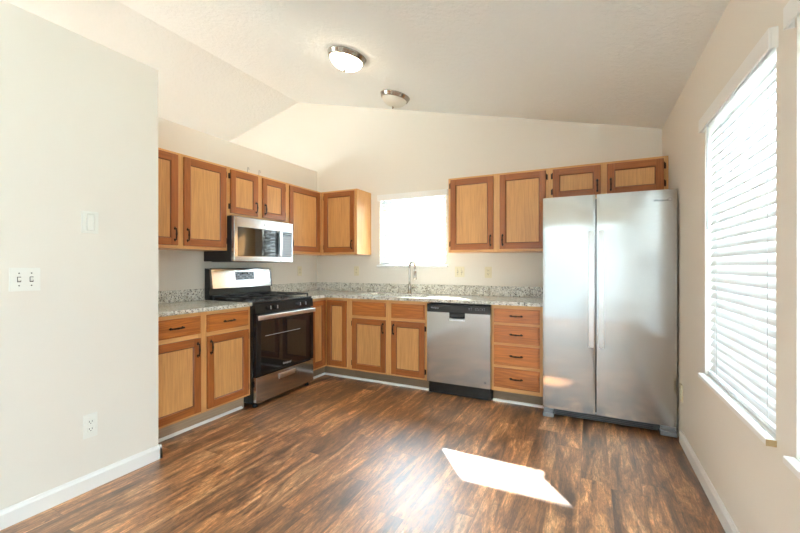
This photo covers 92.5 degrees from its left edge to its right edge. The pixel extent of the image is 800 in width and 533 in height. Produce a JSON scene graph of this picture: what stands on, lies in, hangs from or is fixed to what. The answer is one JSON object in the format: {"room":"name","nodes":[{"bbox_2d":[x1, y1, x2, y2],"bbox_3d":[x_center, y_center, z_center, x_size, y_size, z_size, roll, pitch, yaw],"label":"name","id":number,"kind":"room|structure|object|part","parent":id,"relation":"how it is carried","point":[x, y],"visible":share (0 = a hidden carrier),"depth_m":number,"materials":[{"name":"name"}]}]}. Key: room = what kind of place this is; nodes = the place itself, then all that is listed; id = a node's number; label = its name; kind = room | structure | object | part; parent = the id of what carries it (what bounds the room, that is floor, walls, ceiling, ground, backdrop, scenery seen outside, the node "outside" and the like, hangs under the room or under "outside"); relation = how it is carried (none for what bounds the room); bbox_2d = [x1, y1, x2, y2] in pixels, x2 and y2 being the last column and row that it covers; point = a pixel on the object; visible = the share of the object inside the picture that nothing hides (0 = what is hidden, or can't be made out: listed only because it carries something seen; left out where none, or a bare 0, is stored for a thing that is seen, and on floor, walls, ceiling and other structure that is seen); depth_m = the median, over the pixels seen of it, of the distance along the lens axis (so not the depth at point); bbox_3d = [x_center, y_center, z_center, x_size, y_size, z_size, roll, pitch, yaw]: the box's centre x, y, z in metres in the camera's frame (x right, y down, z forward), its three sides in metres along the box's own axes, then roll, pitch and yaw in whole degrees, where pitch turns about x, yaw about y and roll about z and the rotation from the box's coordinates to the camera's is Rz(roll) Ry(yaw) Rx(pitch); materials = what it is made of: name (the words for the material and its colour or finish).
{"room":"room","nodes":[
{"label":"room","id":0,"kind":"room"},
{"bbox_2d":[0,0,157,509],"bbox_3d":[-2.526,-0.012,1.455,0.893,2.476,2.645,0,0,26],"label":"wall partition","id":1,"kind":"structure","parent":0,"point":[79,115],"depth_m":2.03,"materials":[{"name":"beige paint"}]},
{"bbox_2d":[9,268,40,291],"bbox_3d":[-1.819,0.062,1.860,0.016,0.113,0.116,0,0,26],"label":"light switch","id":2,"kind":"object","parent":1,"relation":"attached to","point":[20,279],"visible":1,"depth_m":1.86,"materials":[{"name":"white plastic"}]},
{"bbox_2d":[0,444,161,530],"bbox_3d":[-2.193,1.182,1.299,0.184,0.088,2.659,0,0,26],"label":"baseboard","id":3,"kind":"structure","parent":1,"relation":"attached to","point":[16,513],"depth_m":2.03,"materials":[{"name":"white paint"}]},
{"bbox_2d":[81,211,97,233],"bbox_3d":[-1.699,-0.243,2.102,0.016,0.120,0.080,0,0,26],"label":"light switch","id":4,"kind":"object","parent":1,"relation":"attached to","point":[89,220],"visible":1,"depth_m":2.09,"materials":[{"name":"white plastic"}]},
{"bbox_2d":[83,412,97,439],"bbox_3d":[-1.701,0.874,2.105,0.010,0.130,0.068,0,0,26],"label":"wall outlet","id":5,"kind":"object","parent":1,"relation":"attached to","point":[90,421],"visible":1,"depth_m":2.10,"materials":[{"name":"white plastic"}]},
{"bbox_2d":[87,418,94,425],"bbox_3d":[-1.700,0.854,2.104,0.005,0.029,0.034,0,0,26],"label":"receptacle","id":6,"kind":"object","parent":5,"relation":"attached to","point":[90,421],"depth_m":2.11,"materials":[{"name":"white plastic"}]},
{"bbox_2d":[87,426,94,432],"bbox_3d":[-1.700,0.894,2.104,0.005,0.029,0.034,0,0,26],"label":"receptacle","id":7,"kind":"object","parent":5,"relation":"attached to","point":[90,429],"depth_m":2.11,"materials":[{"name":"white plastic"}]},
{"bbox_2d":[158,289,203,303],"bbox_3d":[-2.027,0.259,3.177,0.020,0.104,0.880,0,0,26],"label":"backsplash","id":8,"kind":"structure","parent":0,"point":[171,296],"depth_m":3.36,"materials":[{"name":"stone"}]},
{"bbox_2d":[158,406,242,442],"bbox_3d":[-1.556,1.216,2.929,0.018,0.018,0.855,0,0,26],"label":"trim","id":9,"kind":"structure","parent":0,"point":[240,407],"depth_m":2.93,"materials":[{"name":"white paint"}]},
{"bbox_2d":[158,117,316,299],"bbox_3d":[-1.720,-0.014,3.957,0.120,2.476,2.555,0,0,26],"label":"wall","id":10,"kind":"structure","parent":0,"point":[177,269],"depth_m":3.73,"materials":[{"name":"beige paint"}]},
{"bbox_2d":[158,148,226,250],"bbox_3d":[-1.871,-0.520,3.103,0.366,0.757,0.882,0,0,26],"label":"upper cabinet","id":11,"kind":"object","parent":10,"relation":"attached to","point":[192,191],"visible":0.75,"depth_m":3.10,"materials":[{"name":"brown wood"}]},
{"bbox_3d":[-1.843,-0.522,2.841,0.006,0.604,0.288,0,0,26],"label":"door panel","id":12,"kind":"part","parent":11,"relation":"part of","materials":[{"name":"brown wood"}]},
{"bbox_3d":[-1.839,-0.522,2.839,0.019,0.712,0.396,0,0,26],"label":"door","id":13,"kind":"part","parent":11,"relation":"part of","materials":[{"name":"brown wood"}]},
{"bbox_3d":[-1.641,-0.523,3.238,0.019,0.712,0.397,0,0,26],"label":"door","id":14,"kind":"part","parent":11,"relation":"part of","materials":[{"name":"brown wood"}]},
{"bbox_3d":[-1.645,-0.523,3.240,0.006,0.604,0.289,0,0,26],"label":"door panel","id":15,"kind":"part","parent":11,"relation":"part of","materials":[{"name":"brown wood"}]},
{"bbox_2d":[227,167,286,222],"bbox_3d":[-1.506,-0.680,3.841,0.366,0.439,0.761,0,0,26],"label":"upper cabinet","id":16,"kind":"object","parent":10,"relation":"attached to","point":[250,195],"visible":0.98,"depth_m":3.71,"materials":[{"name":"brown wood"}]},
{"bbox_3d":[-1.462,-0.681,3.602,0.019,0.395,0.318,0,0,26],"label":"door","id":17,"kind":"part","parent":16,"relation":"part of","materials":[{"name":"brown wood"}]},
{"bbox_3d":[-1.465,-0.681,3.604,0.006,0.287,0.210,0,0,26],"label":"door panel","id":18,"kind":"part","parent":16,"relation":"part of","materials":[{"name":"brown wood"}]},
{"bbox_2d":[204,215,292,262],"bbox_3d":[-1.470,-0.250,3.822,0.444,0.416,0.755,0,0,26],"label":"microwave","id":19,"kind":"object","parent":16,"relation":"attached to","point":[253,240],"visible":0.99,"depth_m":3.62,"materials":[{"name":"silver metal"}]},
{"bbox_3d":[-1.487,-0.045,3.831,0.310,0.005,0.663,0,0,26],"label":"vent panel","id":20,"kind":"part","parent":19,"relation":"part of","materials":[{"name":"grey plastic"}]},
{"bbox_3d":[-1.363,-0.249,3.670,0.037,0.410,0.576,0,0,26],"label":"door","id":21,"kind":"part","parent":19,"relation":"part of","materials":[{"name":"silver metal"}]},
{"bbox_3d":[-1.216,-0.229,3.882,0.041,0.269,0.028,0,0,26],"label":"handle","id":22,"kind":"part","parent":19,"relation":"part of","materials":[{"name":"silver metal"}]},
{"bbox_3d":[-1.196,-0.249,4.009,0.037,0.410,0.176,0,0,26],"label":"control panel","id":23,"kind":"part","parent":19,"relation":"part of","materials":[{"name":"silver metal"}]},
{"bbox_3d":[-1.294,-0.682,3.940,0.019,0.395,0.317,0,0,26],"label":"door","id":24,"kind":"part","parent":16,"relation":"part of","materials":[{"name":"brown wood"}]},
{"bbox_3d":[-1.298,-0.682,3.942,0.006,0.287,0.209,0,0,26],"label":"door panel","id":25,"kind":"part","parent":16,"relation":"part of","materials":[{"name":"brown wood"}]},
{"bbox_2d":[270,282,316,291],"bbox_3d":[-1.295,0.257,4.657,0.020,0.104,0.881,0,0,26],"label":"backsplash","id":26,"kind":"structure","parent":10,"relation":"attached to","point":[293,287],"depth_m":4.66,"materials":[{"name":"stone"}]},
{"bbox_2d":[298,266,301,275],"bbox_3d":[-1.247,0.056,4.768,0.010,0.117,0.072,0,0,26],"label":"wall outlet","id":27,"kind":"object","parent":10,"relation":"attached to","point":[299,267],"visible":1,"depth_m":4.77,"materials":[{"name":"beige plastic"}]},
{"bbox_2d":[287,183,320,254],"bbox_3d":[-1.208,-0.521,4.444,0.366,0.757,0.584,0,0,26],"label":"upper cabinet","id":28,"kind":"object","parent":10,"relation":"attached to","point":[303,204],"visible":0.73,"depth_m":4.36,"materials":[{"name":"brown wood"}]},
{"bbox_3d":[-1.085,-0.523,4.373,0.006,0.604,0.406,0,0,26],"label":"door panel","id":29,"kind":"part","parent":28,"relation":"part of","materials":[{"name":"brown wood"}]},
{"bbox_2d":[0,375,724,532],"bbox_3d":[-2.934,1.285,2.074,8.552,0.120,7.290,0,0,26],"label":"floor","id":30,"kind":"structure","parent":0,"point":[331,454],"depth_m":2.25,"materials":[{"name":"brown wood"}]},
{"bbox_2d":[158,306,249,438],"bbox_3d":[-1.741,0.783,3.038,0.656,0.883,0.878,0,0,26],"label":"base cabinet","id":31,"kind":"object","parent":30,"relation":"on","point":[204,357],"visible":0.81,"depth_m":2.89,"materials":[{"name":"brown wood"}]},
{"bbox_3d":[-1.586,0.812,2.707,0.006,0.447,0.273,0,0,26],"label":"door panel","id":32,"kind":"part","parent":31,"relation":"part of","materials":[{"name":"brown wood"}]},
{"bbox_3d":[-1.561,0.436,2.694,0.028,0.019,0.118,0,0,26],"label":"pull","id":33,"kind":"part","parent":31,"relation":"part of","materials":[{"name":"brown metal"}]},
{"bbox_3d":[-1.582,0.436,2.704,0.019,0.133,0.381,0,0,26],"label":"drawer","id":34,"kind":"part","parent":31,"relation":"part of","materials":[{"name":"brown wood"}]},
{"bbox_3d":[-1.582,0.812,2.705,0.019,0.555,0.381,0,0,26],"label":"door","id":35,"kind":"part","parent":31,"relation":"part of","materials":[{"name":"brown wood"}]},
{"bbox_3d":[-1.489,0.620,2.840,0.028,0.118,0.020,0,0,26],"label":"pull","id":36,"kind":"part","parent":31,"relation":"part of","materials":[{"name":"brown metal"}]},
{"bbox_2d":[158,289,251,316],"bbox_3d":[-1.750,0.274,3.040,0.639,0.134,0.880,0,0,26],"label":"countertop","id":37,"kind":"structure","parent":31,"relation":"on","point":[172,302],"depth_m":3.21,"materials":[{"name":"stone"}]},
{"bbox_3d":[-1.440,0.620,2.939,0.028,0.118,0.020,0,0,26],"label":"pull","id":38,"kind":"part","parent":31,"relation":"part of","materials":[{"name":"brown metal"}]},
{"bbox_3d":[-1.386,0.436,3.101,0.019,0.133,0.394,0,0,26],"label":"drawer","id":39,"kind":"part","parent":31,"relation":"part of","materials":[{"name":"brown wood"}]},
{"bbox_3d":[-1.386,0.812,3.101,0.019,0.555,0.394,0,0,26],"label":"door","id":40,"kind":"part","parent":31,"relation":"part of","materials":[{"name":"brown wood"}]},
{"bbox_3d":[-1.390,0.812,3.103,0.006,0.447,0.286,0,0,26],"label":"door panel","id":41,"kind":"part","parent":31,"relation":"part of","materials":[{"name":"brown wood"}]},
{"bbox_2d":[205,268,314,407],"bbox_3d":[-1.344,0.620,3.760,0.686,1.209,0.763,0,0,26],"label":"gas range","id":42,"kind":"object","parent":30,"relation":"on","point":[281,326],"visible":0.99,"depth_m":3.60,"materials":[{"name":"black metal"}]},
{"bbox_2d":[205,295,311,303],"bbox_3d":[-1.368,0.306,3.772,0.633,0.033,0.763,0,0,26],"label":"cooktop","id":43,"kind":"object","parent":42,"relation":"in","point":[254,299],"depth_m":3.56,"materials":[{"name":"black metal"}]},
{"bbox_3d":[-1.083,0.367,3.631,0.031,0.085,0.763,0,0,26],"label":"control panel","id":44,"kind":"part","parent":42,"relation":"part of","materials":[{"name":"black metal"}]},
{"bbox_3d":[-1.079,1.066,3.630,0.036,0.220,0.757,0,0,26],"label":"storage drawer","id":45,"kind":"part","parent":42,"relation":"part of","materials":[{"name":"silver metal"}]},
{"bbox_3d":[-1.079,0.682,3.629,0.038,0.531,0.757,0,0,26],"label":"oven door","id":46,"kind":"part","parent":42,"relation":"part of","materials":[{"name":"black glass"}]},
{"bbox_3d":[-1.049,0.444,3.615,0.028,0.040,0.755,0,0,26],"label":"handle","id":47,"kind":"part","parent":42,"relation":"part of","materials":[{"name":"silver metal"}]},
{"bbox_3d":[-1.060,1.008,3.611,0.016,0.048,0.208,0,0,26],"label":"handle","id":48,"kind":"part","parent":42,"relation":"part of","materials":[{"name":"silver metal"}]},
{"bbox_2d":[311,297,354,376],"bbox_3d":[-0.876,0.782,4.463,0.943,0.883,0.899,0,0,26],"label":"base cabinet","id":49,"kind":"object","parent":30,"relation":"on","point":[331,316],"visible":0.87,"depth_m":4.17,"materials":[{"name":"brown wood"}]},
{"bbox_3d":[-0.879,0.728,4.126,0.019,0.718,0.236,0,0,26],"label":"door","id":50,"kind":"part","parent":49,"relation":"part of","materials":[{"name":"brown wood"}]},
{"bbox_3d":[-0.883,0.728,4.128,0.006,0.610,0.128,0,0,26],"label":"door panel","id":51,"kind":"part","parent":49,"relation":"part of","materials":[{"name":"brown wood"}]},
{"bbox_3d":[-0.690,0.728,4.183,0.256,0.718,0.019,0,0,26],"label":"door","id":52,"kind":"part","parent":49,"relation":"part of","materials":[{"name":"brown wood"}]},
{"bbox_3d":[-0.688,0.728,4.186,0.148,0.610,0.006,0,0,26],"label":"door panel","id":53,"kind":"part","parent":49,"relation":"part of","materials":[{"name":"brown wood"}]},
{"bbox_2d":[270,282,542,306],"bbox_3d":[-0.008,0.273,4.032,2.883,0.134,0.901,0,0,26],"label":"countertop","id":54,"kind":"structure","parent":49,"relation":"on","point":[467,294],"depth_m":4.18,"materials":[{"name":"stone"}]},
{"bbox_2d":[407,260,416,293],"bbox_3d":[0.152,0.120,4.321,0.083,0.378,0.204,0,0,-25],"label":"faucet","id":55,"kind":"object","parent":54,"relation":"on","point":[410,288],"visible":1,"depth_m":4.36,"materials":[{"name":"silver metal"}]},
{"bbox_3d":[0.138,0.065,4.311,0.023,0.267,0.179,0,0,-22],"label":"spout","id":56,"kind":"part","parent":55,"relation":"part of","materials":[{"name":"silver metal"}]},
{"bbox_2d":[313,372,428,390],"bbox_3d":[-0.353,1.215,3.918,1.297,0.018,0.345,0,0,26],"label":"trim","id":57,"kind":"structure","parent":30,"relation":"on","point":[324,373],"depth_m":4.07,"materials":[{"name":"white paint"}]},
{"bbox_2d":[351,295,429,387],"bbox_3d":[-0.002,0.782,4.166,0.885,0.883,0.656,0,0,26],"label":"base cabinet","id":58,"kind":"object","parent":30,"relation":"on","point":[389,337],"visible":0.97,"depth_m":3.91,"materials":[{"name":"brown wood"}]},
{"bbox_3d":[-0.327,0.819,4.008,0.298,0.432,0.006,0,0,26],"label":"door panel","id":59,"kind":"part","parent":58,"relation":"part of","materials":[{"name":"brown wood"}]},
{"bbox_3d":[-0.329,0.445,4.004,0.406,0.147,0.019,0,0,26],"label":"drawer","id":60,"kind":"part","parent":58,"relation":"part of","materials":[{"name":"brown wood"}]},
{"bbox_3d":[-0.329,0.819,4.004,0.406,0.540,0.019,0,0,26],"label":"door","id":61,"kind":"part","parent":58,"relation":"part of","materials":[{"name":"brown wood"}]},
{"bbox_3d":[0.075,0.446,3.804,0.364,0.147,0.019,0,0,26],"label":"drawer","id":62,"kind":"part","parent":58,"relation":"part of","materials":[{"name":"brown wood"}]},
{"bbox_3d":[0.075,0.819,3.804,0.364,0.540,0.019,0,0,26],"label":"door","id":63,"kind":"part","parent":58,"relation":"part of","materials":[{"name":"brown wood"}]},
{"bbox_3d":[0.077,0.819,3.808,0.256,0.432,0.006,0,0,26],"label":"door panel","id":64,"kind":"part","parent":58,"relation":"part of","materials":[{"name":"brown wood"}]},
{"bbox_2d":[427,302,492,400],"bbox_3d":[0.667,0.788,3.826,0.608,0.872,0.616,0,0,26],"label":"dishwasher","id":65,"kind":"object","parent":30,"relation":"on","point":[458,334],"visible":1,"depth_m":3.56,"materials":[{"name":"silver metal"}]},
{"bbox_3d":[0.530,0.454,3.557,0.144,0.044,0.010,0,0,26],"label":"pocket handle","id":66,"kind":"part","parent":65,"relation":"part of","materials":[{"name":"black plastic"}]},
{"bbox_3d":[0.545,0.394,3.578,0.608,0.075,0.056,0,0,26],"label":"control panel","id":67,"kind":"part","parent":65,"relation":"part of","materials":[{"name":"black plastic"}]},
{"bbox_3d":[0.552,1.160,3.594,0.600,0.108,0.013,0,0,26],"label":"kick plate","id":68,"kind":"part","parent":65,"relation":"part of","materials":[{"name":"black plastic"}]},
{"bbox_2d":[491,305,542,404],"bbox_3d":[1.142,0.783,3.601,0.436,0.883,0.656,0,0,26],"label":"base cabinet","id":69,"kind":"object","parent":30,"relation":"on","point":[516,331],"visible":0.99,"depth_m":3.34,"materials":[{"name":"brown wood"}]},
{"bbox_3d":[1.014,0.985,3.340,0.390,0.175,0.019,0,0,26],"label":"drawer","id":70,"kind":"part","parent":69,"relation":"part of","materials":[{"name":"brown wood"}]},
{"bbox_3d":[1.014,0.785,3.340,0.390,0.175,0.019,0,0,26],"label":"drawer","id":71,"kind":"part","parent":69,"relation":"part of","materials":[{"name":"brown wood"}]},
{"bbox_3d":[1.014,0.596,3.340,0.390,0.156,0.019,0,0,26],"label":"drawer","id":72,"kind":"part","parent":69,"relation":"part of","materials":[{"name":"brown wood"}]},
{"bbox_3d":[1.014,0.434,3.340,0.390,0.124,0.019,0,0,26],"label":"drawer","id":73,"kind":"part","parent":69,"relation":"part of","materials":[{"name":"brown wood"}]},
{"bbox_2d":[493,398,543,407],"bbox_3d":[1.048,1.215,3.408,0.439,0.018,0.018,0,0,26],"label":"trim","id":74,"kind":"structure","parent":30,"relation":"on","point":[494,399],"depth_m":3.40,"materials":[{"name":"white paint"}]},
{"bbox_2d":[543,189,676,437],"bbox_3d":[1.720,0.333,3.229,0.905,1.782,0.752,0,0,26],"label":"refrigerator","id":75,"kind":"object","parent":30,"relation":"on","point":[610,260],"visible":1,"depth_m":2.91,"materials":[{"name":"grey metal"}]},
{"bbox_3d":[1.359,0.296,3.085,0.384,1.707,0.080,0,0,26],"label":"door","id":76,"kind":"part","parent":75,"relation":"part of","materials":[{"name":"silver metal"}]},
{"bbox_3d":[1.477,0.175,2.958,0.035,0.900,0.051,0,0,26],"label":"handle","id":77,"kind":"part","parent":75,"relation":"part of","materials":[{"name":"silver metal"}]},
{"bbox_3d":[1.538,0.175,2.928,0.035,0.900,0.051,0,0,26],"label":"handle","id":78,"kind":"part","parent":75,"relation":"part of","materials":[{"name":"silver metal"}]},
{"bbox_3d":[1.768,0.296,2.883,0.514,1.707,0.080,0,0,26],"label":"door","id":79,"kind":"part","parent":75,"relation":"part of","materials":[{"name":"silver metal"}]},
{"bbox_2d":[4,0,729,140],"bbox_3d":[-2.934,-1.774,2.071,8.652,1.208,7.290,0,0,26],"label":"ceiling","id":80,"kind":"structure","parent":0,"point":[226,68],"depth_m":3.08,"materials":[{"name":"white paint"}]},
{"bbox_2d":[327,46,365,71],"bbox_3d":[-0.456,-1.769,3.300,0.339,0.175,0.333,0,0,-42],"label":"ceiling light","id":81,"kind":"object","parent":80,"relation":"attached to","point":[346,59],"visible":1,"depth_m":3.21,"materials":[{"name":"white glass"}]},
{"bbox_2d":[380,89,409,108],"bbox_3d":[-0.051,-1.762,4.059,0.319,0.172,0.314,0,0,-42],"label":"ceiling light","id":82,"kind":"object","parent":80,"relation":"attached to","point":[392,98],"visible":1,"depth_m":3.97,"materials":[{"name":"white glass"}]},
{"bbox_2d":[229,103,661,286],"bbox_3d":[-1.352,-0.529,5.272,8.532,3.503,0.130,0,0,26],"label":"wall","id":83,"kind":"structure","parent":0,"point":[375,151],"depth_m":4.39,"materials":[{"name":"beige paint"}]},
{"bbox_2d":[312,189,370,255],"bbox_3d":[-0.808,-0.521,4.726,0.830,0.757,0.366,0,0,26],"label":"upper cabinet","id":84,"kind":"object","parent":83,"relation":"attached to","point":[345,214],"visible":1,"depth_m":4.53,"materials":[{"name":"brown wood"}]},
{"bbox_3d":[-0.724,-0.524,4.522,0.434,0.712,0.019,0,0,26],"label":"door","id":85,"kind":"part","parent":84,"relation":"part of","materials":[{"name":"brown wood"}]},
{"bbox_3d":[-0.722,-0.524,4.526,0.326,0.604,0.006,0,0,26],"label":"door panel","id":86,"kind":"part","parent":84,"relation":"part of","materials":[{"name":"brown wood"}]},
{"bbox_2d":[354,266,358,275],"bbox_3d":[-0.545,0.056,4.796,0.072,0.117,0.010,0,0,26],"label":"wall outlet","id":87,"kind":"object","parent":83,"relation":"attached to","point":[356,268],"visible":1,"depth_m":4.79,"materials":[{"name":"beige plastic"}]},
{"bbox_2d":[376,265,447,266],"bbox_3d":[0.142,-0.006,4.484,0.903,0.030,0.110,0,0,26],"label":"trim","id":88,"kind":"structure","parent":83,"relation":"attached to","point":[376,265],"depth_m":4.42,"materials":[{"name":"white paint"}]},
{"bbox_2d":[383,195,445,264],"bbox_3d":[0.179,-0.442,4.555,0.845,0.840,0.050,0,0,26],"label":"window","id":89,"kind":"structure","parent":83,"relation":"in","point":[443,195],"depth_m":4.54,"materials":[{"name":"white plastic"}]},
{"bbox_2d":[377,189,447,263],"bbox_3d":[0.139,-0.446,4.475,0.889,0.832,0.082,0,0,26],"label":"window blind","id":90,"kind":"object","parent":89,"relation":"attached to","point":[440,192],"visible":0.94,"depth_m":4.47,"materials":[{"name":"white paint"}]},
{"bbox_3d":[0.147,-0.037,4.490,0.823,0.016,0.048,0,0,26],"label":"rail","id":91,"kind":"part","parent":90,"relation":"part of","materials":[{"name":"white plastic"}]},
{"bbox_3d":[0.184,-0.624,4.565,0.775,0.405,0.022,0,0,26],"label":"sash","id":92,"kind":"part","parent":89,"relation":"part of","materials":[{"name":"white glass"}]},
{"bbox_3d":[0.174,-0.259,4.545,0.775,0.405,0.022,0,0,26],"label":"sash","id":93,"kind":"part","parent":89,"relation":"part of","materials":[{"name":"white glass"}]},
{"bbox_2d":[317,282,542,297],"bbox_3d":[0.188,0.258,4.427,2.883,0.104,0.020,0,0,26],"label":"backsplash","id":94,"kind":"structure","parent":83,"relation":"attached to","point":[511,291],"depth_m":4.29,"materials":[{"name":"stone"}]},
{"bbox_2d":[455,267,463,276],"bbox_3d":[0.653,0.059,4.200,0.108,0.115,0.016,0,0,26],"label":"light switch","id":95,"kind":"object","parent":83,"relation":"attached to","point":[459,271],"visible":1,"depth_m":4.20,"materials":[{"name":"beige plastic"}]},
{"bbox_2d":[485,267,491,277],"bbox_3d":[0.936,0.062,4.064,0.074,0.117,0.010,0,0,26],"label":"wall outlet","id":96,"kind":"object","parent":83,"relation":"attached to","point":[488,270],"visible":1,"depth_m":4.06,"materials":[{"name":"beige plastic"}]},
{"bbox_2d":[448,168,548,253],"bbox_3d":[0.990,-0.520,3.837,0.966,0.757,0.366,0,0,26],"label":"upper cabinet","id":97,"kind":"object","parent":83,"relation":"attached to","point":[501,212],"visible":0.91,"depth_m":3.71,"materials":[{"name":"brown wood"}]},
{"bbox_3d":[0.713,-0.523,3.816,0.328,0.604,0.006,0,0,26],"label":"door panel","id":98,"kind":"part","parent":97,"relation":"part of","materials":[{"name":"brown wood"}]},
{"bbox_3d":[0.711,-0.523,3.812,0.436,0.712,0.019,0,0,26],"label":"door","id":99,"kind":"part","parent":97,"relation":"part of","materials":[{"name":"brown wood"}]},
{"bbox_3d":[1.150,-0.523,3.600,0.310,0.604,0.006,0,0,26],"label":"door panel","id":100,"kind":"part","parent":97,"relation":"part of","materials":[{"name":"brown wood"}]},
{"bbox_3d":[1.148,-0.523,3.596,0.418,0.712,0.019,0,0,26],"label":"door","id":101,"kind":"part","parent":97,"relation":"part of","materials":[{"name":"brown wood"}]},
{"bbox_2d":[549,156,667,198],"bbox_3d":[1.829,-0.746,3.422,0.903,0.305,0.366,0,0,26],"label":"upper cabinet","id":102,"kind":"object","parent":83,"relation":"attached to","point":[643,174],"visible":0.86,"depth_m":3.27,"materials":[{"name":"brown wood"}]},
{"bbox_3d":[1.562,-0.747,3.396,0.279,0.155,0.006,0,0,26],"label":"door panel","id":103,"kind":"part","parent":102,"relation":"part of","materials":[{"name":"brown wood"}]},
{"bbox_3d":[1.561,-0.747,3.392,0.387,0.263,0.019,0,0,26],"label":"door","id":104,"kind":"part","parent":102,"relation":"part of","materials":[{"name":"brown wood"}]},
{"bbox_3d":[1.960,-0.747,3.200,0.298,0.155,0.006,0,0,26],"label":"door panel","id":105,"kind":"part","parent":102,"relation":"part of","materials":[{"name":"brown wood"}]},
{"bbox_3d":[1.958,-0.747,3.196,0.406,0.263,0.019,0,0,26],"label":"door","id":106,"kind":"part","parent":102,"relation":"part of","materials":[{"name":"brown wood"}]},
{"bbox_2d":[662,0,799,532],"bbox_3d":[0.798,-0.005,0.155,0.140,2.464,7.140,0,0,26],"label":"wall","id":107,"kind":"structure","parent":0,"point":[759,492],"depth_m":1.70,"materials":[{"name":"beige paint"}]},
{"bbox_2d":[680,383,682,402],"bbox_3d":[1.952,0.875,2.659,0.010,0.117,0.070,0,0,26],"label":"wall outlet","id":108,"kind":"object","parent":107,"relation":"attached to","point":[681,385],"visible":1,"depth_m":2.64,"materials":[{"name":"beige plastic"}]},
{"bbox_2d":[679,429,739,532],"bbox_3d":[0.583,1.183,-0.106,0.014,0.088,6.200,0,0,26],"label":"baseboard","id":109,"kind":"structure","parent":107,"relation":"attached to","point":[724,517],"depth_m":2.02,"materials":[{"name":"white paint"}]},
{"bbox_2d":[698,373,776,446],"bbox_3d":[1.517,0.608,1.716,0.105,0.025,0.926,0,0,26],"label":"trim","id":110,"kind":"structure","parent":107,"relation":"attached to","point":[765,434],"depth_m":1.56,"materials":[{"name":"white paint"}]},
{"bbox_2d":[722,62,775,256],"bbox_3d":[1.586,-0.112,1.680,0.050,1.415,0.903,0,0,26],"label":"window","id":111,"kind":"structure","parent":107,"relation":"in","point":[772,87],"depth_m":2.01,"materials":[{"name":"white plastic"}]},
{"bbox_2d":[699,26,778,433],"bbox_3d":[1.510,-0.116,1.718,0.082,1.407,0.941,0,0,26],"label":"window blind","id":112,"kind":"object","parent":111,"relation":"attached to","point":[743,352],"visible":0.69,"depth_m":1.63,"materials":[{"name":"white paint"}]},
{"bbox_3d":[1.666,-0.097,1.996,0.027,1.345,0.002,0,0,26],"label":"ladder cord","id":113,"kind":"part","parent":112,"relation":"part of","materials":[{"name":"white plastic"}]},
{"bbox_3d":[1.525,0.580,1.711,0.048,0.016,0.881,0,0,26],"label":"rail","id":114,"kind":"part","parent":112,"relation":"part of","materials":[{"name":"white plastic"}]},
{"bbox_3d":[1.384,-0.097,1.425,0.027,1.345,0.002,0,0,26],"label":"ladder cord","id":115,"kind":"part","parent":112,"relation":"part of","materials":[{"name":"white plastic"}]},
{"bbox_3d":[1.576,0.216,1.685,0.022,0.690,0.833,0,0,26],"label":"sash","id":116,"kind":"part","parent":111,"relation":"part of","materials":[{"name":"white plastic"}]},
{"bbox_2d":[783,0,799,29],"bbox_3d":[1.044,-0.115,0.777,0.082,1.407,0.941,0,0,26],"label":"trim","id":117,"kind":"structure","parent":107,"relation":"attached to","point":[791,10],"depth_m":1.18,"materials":[{"name":"white paint"}]},
{"bbox_2d":[783,456,799,478],"bbox_3d":[1.052,0.609,0.776,0.105,0.025,0.923,0,0,26],"label":"trim","id":118,"kind":"structure","parent":107,"relation":"attached to","point":[792,463],"depth_m":1.17,"materials":[{"name":"white paint"}]}
]}

